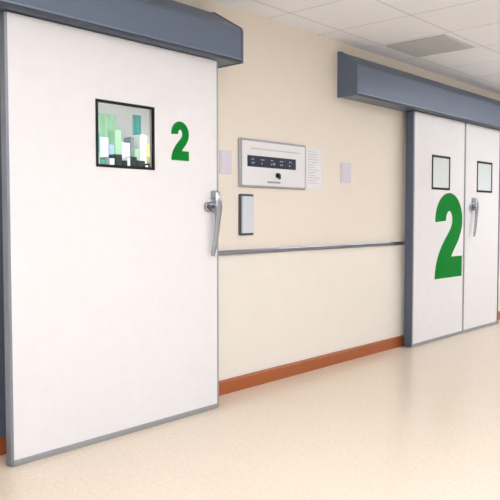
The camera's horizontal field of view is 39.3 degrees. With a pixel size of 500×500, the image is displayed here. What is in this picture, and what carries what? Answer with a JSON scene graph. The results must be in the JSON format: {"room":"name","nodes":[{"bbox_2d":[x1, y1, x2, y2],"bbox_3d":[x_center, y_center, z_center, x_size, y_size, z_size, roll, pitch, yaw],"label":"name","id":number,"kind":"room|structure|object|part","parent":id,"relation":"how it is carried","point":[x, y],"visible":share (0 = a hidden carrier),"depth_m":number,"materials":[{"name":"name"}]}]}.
{"room":"hospital interior","nodes":[
{"label":"hospital interior","id":0,"kind":"room"},
{"bbox_2d":[98,102,149,142],"bbox_3d":[-1.488,-0.452,7.355,0.100,2.610,17.000,2,4,42],"label":"wall","id":1,"kind":"structure","parent":0,"point":[124,114],"depth_m":7.44,"materials":[{"name":"white paint"}]},
{"bbox_2d":[0,320,499,499],"bbox_3d":[1.493,1.027,4.755,7.900,0.100,17.000,2,4,42],"label":"floor","id":2,"kind":"structure","parent":0,"point":[421,422],"depth_m":3.70,"materials":[{"name":"laminate"}]},
{"bbox_3d":[-1.273,0.089,6.382,0.350,1.620,1.440,2,4,42],"label":"storage shelf","id":3,"kind":"object","parent":2,"relation":"on","visible":0},
{"bbox_2d":[100,137,107,156],"bbox_3d":[-1.355,-0.871,6.366,0.110,0.300,0.090,2,4,42],"label":"storage box","id":4,"kind":"object","parent":3,"relation":"on","point":[103,140],"visible":0.39,"depth_m":6.32,"materials":[{"name":"paper"}]},
{"bbox_2d":[100,157,108,163],"bbox_3d":[-1.292,-0.768,6.208,0.100,0.110,0.040,2,4,42],"label":"storage box","id":5,"kind":"object","parent":3,"relation":"on","point":[106,159],"visible":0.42,"depth_m":6.17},
{"bbox_2d":[108,144,113,156],"bbox_3d":[-1.301,-0.844,6.427,0.110,0.240,0.060,2,4,42],"label":"storage box","id":6,"kind":"object","parent":3,"relation":"on","point":[110,147],"visible":0.23,"depth_m":6.38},
{"bbox_2d":[109,158,113,164],"bbox_3d":[-1.258,-0.765,6.246,0.100,0.100,0.050,2,4,42],"label":"storage box","id":7,"kind":"object","parent":3,"relation":"on","point":[111,160],"visible":0.28,"depth_m":6.21,"materials":[{"name":"paper"}]},
{"bbox_2d":[108,130,120,154],"bbox_3d":[-1.254,-0.916,6.477,0.110,0.380,0.070,2,4,42],"label":"storage box","id":8,"kind":"object","parent":3,"relation":"on","point":[114,136],"visible":0.51,"depth_m":6.44,"materials":[{"name":"green plastic"}]},
{"bbox_2d":[109,154,121,164],"bbox_3d":[-1.211,-0.788,6.298,0.100,0.140,0.080,2,4,42],"label":"storage box","id":9,"kind":"object","parent":3,"relation":"on","point":[117,157],"visible":0.52,"depth_m":6.26,"materials":[{"name":"black"}]},
{"bbox_2d":[121,142,129,157],"bbox_3d":[-1.193,-0.865,6.547,0.110,0.270,0.100,2,4,42],"label":"storage box","id":10,"kind":"object","parent":3,"relation":"on","point":[125,147],"visible":0.34,"depth_m":6.50,"materials":[{"name":"paper"}]},
{"bbox_2d":[122,157,129,165],"bbox_3d":[-1.133,-0.782,6.386,0.100,0.120,0.030,2,4,42],"label":"storage box","id":11,"kind":"object","parent":3,"relation":"on","point":[127,159],"visible":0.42,"depth_m":6.35,"materials":[{"name":"paper"}]},
{"bbox_2d":[124,137,133,156],"bbox_3d":[-1.142,-0.897,6.602,0.110,0.330,0.040,2,4,42],"label":"storage box","id":12,"kind":"object","parent":3,"relation":"on","point":[130,140],"visible":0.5,"depth_m":6.56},
{"bbox_2d":[125,157,136,165],"bbox_3d":[-1.095,-0.789,6.427,0.100,0.130,0.070,2,4,42],"label":"storage box","id":13,"kind":"object","parent":3,"relation":"on","point":[133,160],"visible":0.48,"depth_m":6.39,"materials":[{"name":"black"}]},
{"bbox_2d":[134,149,139,159],"bbox_3d":[-1.105,-0.844,6.647,0.110,0.220,0.060,2,4,42],"label":"storage box","id":14,"kind":"object","parent":3,"relation":"on","point":[136,151],"visible":0.23,"depth_m":6.61,"materials":[{"name":"green plastic"}]},
{"bbox_2d":[133,135,146,163],"bbox_3d":[-1.054,-0.917,6.700,0.110,0.360,0.080,2,4,42],"label":"storage box","id":15,"kind":"object","parent":3,"relation":"on","point":[139,140],"visible":0.52,"depth_m":6.66,"materials":[{"name":"paper"}]},
{"bbox_2d":[137,160,144,166],"bbox_3d":[-1.038,-0.777,6.492,0.100,0.100,0.090,2,4,42],"label":"storage box","id":16,"kind":"object","parent":3,"relation":"on","point":[139,163],"visible":0.4,"depth_m":6.45,"materials":[{"name":"black"}]},
{"bbox_2d":[146,143,149,156],"bbox_3d":[-1.007,-0.884,6.755,0.110,0.290,0.050,2,4,42],"label":"storage box","id":17,"kind":"object","parent":3,"relation":"on","point":[147,144],"visible":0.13,"depth_m":6.71,"materials":[{"name":"yellow"}]},
{"bbox_2d":[173,0,499,380],"bbox_3d":[0.517,-0.367,5.564,0.120,2.610,17.000,2,4,42],"label":"wall","id":18,"kind":"structure","parent":0,"point":[284,89],"depth_m":5.38,"materials":[{"name":"beige paint"}]},
{"bbox_2d":[0,99,5,436],"bbox_3d":[-1.215,-0.091,3.521,0.035,2.059,0.230,2,4,42],"label":"door frame","id":19,"kind":"structure","parent":18,"relation":"attached to","point":[2,340],"depth_m":3.49,"materials":[{"name":"grey metal"}]},
{"bbox_2d":[0,436,5,454],"bbox_3d":[-3.122,1.085,1.456,0.018,0.095,5.930,2,4,42],"label":"baseboard","id":20,"kind":"structure","parent":18,"relation":"attached to","point":[2,439],"depth_m":3.54,"materials":[{"name":"wood"}]},
{"bbox_2d":[0,0,242,67],"bbox_3d":[-1.172,-1.301,3.321,0.286,0.366,3.075,2,4,42],"label":"door track cover","id":21,"kind":"object","parent":18,"relation":"attached to","point":[172,25],"visible":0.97,"depth_m":3.84,"materials":[{"name":"grey metal"}]},
{"bbox_2d":[0,11,221,466],"bbox_3d":[-0.664,-0.060,3.827,0.106,2.157,1.422,2,4,42],"label":"door","id":22,"kind":"structure","parent":21,"relation":"hanging from","point":[111,274],"depth_m":3.70,"materials":[{"name":"white laminate"}]},
{"bbox_3d":[-0.238,-0.265,4.294,0.022,0.056,0.104,2,4,42],"label":"handle","id":23,"kind":"part","parent":22,"relation":"part of","materials":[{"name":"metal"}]},
{"bbox_3d":[-0.205,-0.159,4.287,0.041,0.396,0.091,2,4,42],"label":"lever","id":24,"kind":"part","parent":22,"relation":"part of","materials":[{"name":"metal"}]},
{"bbox_2d":[219,150,231,173],"bbox_3d":[-0.162,-0.589,4.696,0.009,0.155,0.114,2,4,42],"label":"notice sheet","id":25,"kind":"object","parent":18,"relation":"attached to","point":[225,157],"visible":1,"depth_m":4.69,"materials":[{"name":"paper"}]},
{"bbox_2d":[238,194,253,234],"bbox_3d":[-0.022,-0.245,4.856,0.028,0.286,0.143,2,4,42],"label":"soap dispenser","id":26,"kind":"object","parent":18,"relation":"attached to","point":[245,201],"visible":1,"depth_m":4.83,"materials":[{"name":"grey plastic"}]},
{"bbox_2d":[238,137,305,189],"bbox_3d":[0.185,-0.613,5.051,0.052,0.337,0.746,2,4,42],"label":"control panel","id":27,"kind":"object","parent":18,"relation":"attached to","point":[261,163],"visible":1,"depth_m":5.02,"materials":[{"name":"grey plastic"}]},
{"bbox_2d":[218,245,404,379],"bbox_3d":[0.537,0.418,5.529,0.006,0.843,2.880,2,4,42],"label":"wall panel","id":28,"kind":"object","parent":18,"relation":"attached to","point":[276,308],"visible":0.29,"depth_m":5.39,"materials":[{"name":"beige paint"}]},
{"bbox_2d":[219,335,403,395],"bbox_3d":[0.545,0.892,5.551,0.018,0.095,2.930,2,4,42],"label":"baseboard","id":29,"kind":"structure","parent":18,"relation":"attached to","point":[230,385],"depth_m":5.39,"materials":[{"name":"wood"}]},
{"bbox_2d":[218,241,404,255],"bbox_3d":[0.543,-0.018,5.503,0.022,0.032,2.880,2,4,42],"label":"rail","id":30,"kind":"object","parent":18,"relation":"attached to","point":[322,247],"visible":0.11,"depth_m":5.34,"materials":[{"name":"metal"}]},
{"bbox_2d":[306,148,321,189],"bbox_3d":[0.496,-0.627,5.436,0.003,0.320,0.200,2,4,42],"label":"notice sheet","id":31,"kind":"object","parent":18,"relation":"attached to","point":[313,156],"visible":1,"depth_m":5.43,"materials":[{"name":"paper"}]},
{"bbox_2d":[340,162,350,182],"bbox_3d":[0.789,-0.635,5.759,0.009,0.165,0.146,2,4,42],"label":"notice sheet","id":32,"kind":"object","parent":18,"relation":"attached to","point":[345,168],"visible":1,"depth_m":5.75,"materials":[{"name":"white paper"}]},
{"bbox_2d":[337,51,499,130],"bbox_3d":[2.204,-1.482,7.164,0.192,0.366,4.290,2,4,42],"label":"door track cover","id":33,"kind":"object","parent":18,"relation":"attached to","point":[358,79],"visible":1,"depth_m":6.16,"materials":[{"name":"grey metal"}]},
{"bbox_2d":[463,123,499,332],"bbox_3d":[2.494,-0.234,7.518,0.136,2.157,0.893,2,4,42],"label":"door","id":34,"kind":"structure","parent":33,"relation":"attached to","point":[482,144],"depth_m":7.49,"materials":[{"name":"white laminate"}]},
{"bbox_3d":[2.347,-0.338,7.277,0.041,0.396,0.091,2,4,42],"label":"lever","id":35,"kind":"part","parent":34,"relation":"part of","materials":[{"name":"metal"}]},
{"bbox_2d":[404,111,465,346],"bbox_3d":[1.809,-0.200,6.798,0.077,2.157,1.074,2,4,42],"label":"door","id":36,"kind":"structure","parent":18,"relation":"in","point":[435,145],"depth_m":6.69,"materials":[{"name":"white laminate"}]},
{"bbox_2d":[213,0,499,93],"bbox_3d":[1.493,-1.680,4.628,7.900,0.100,17.000,2,4,42],"label":"ceiling","id":37,"kind":"structure","parent":0,"point":[368,25],"depth_m":5.13,"materials":[{"name":"tile"}]},
{"bbox_2d":[386,34,474,56],"bbox_3d":[1.490,-1.678,5.772,0.520,0.009,0.530,2,4,42],"label":"ceiling vent","id":38,"kind":"object","parent":37,"relation":"in","point":[444,43],"visible":1,"depth_m":5.75,"materials":[{"name":"grey metal"}]},
{"label":"outside","id":39,"kind":"structure","parent":0,"visible":0},
{"bbox_2d":[98,113,115,137],"bbox_3d":[-1.423,-0.247,6.835,0.050,2.150,0.303,2,4,42],"label":"curtain","id":40,"kind":"object","parent":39,"point":[106,122],"visible":0.06,"depth_m":6.79,"materials":[{"name":"green fabric"}]},
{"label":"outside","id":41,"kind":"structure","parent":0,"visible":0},
{"bbox_2d":[133,115,140,134],"bbox_3d":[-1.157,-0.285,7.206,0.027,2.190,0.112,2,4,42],"label":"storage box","id":42,"kind":"object","parent":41,"point":[136,118],"visible":0.13,"depth_m":7.16,"materials":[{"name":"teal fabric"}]}
]}

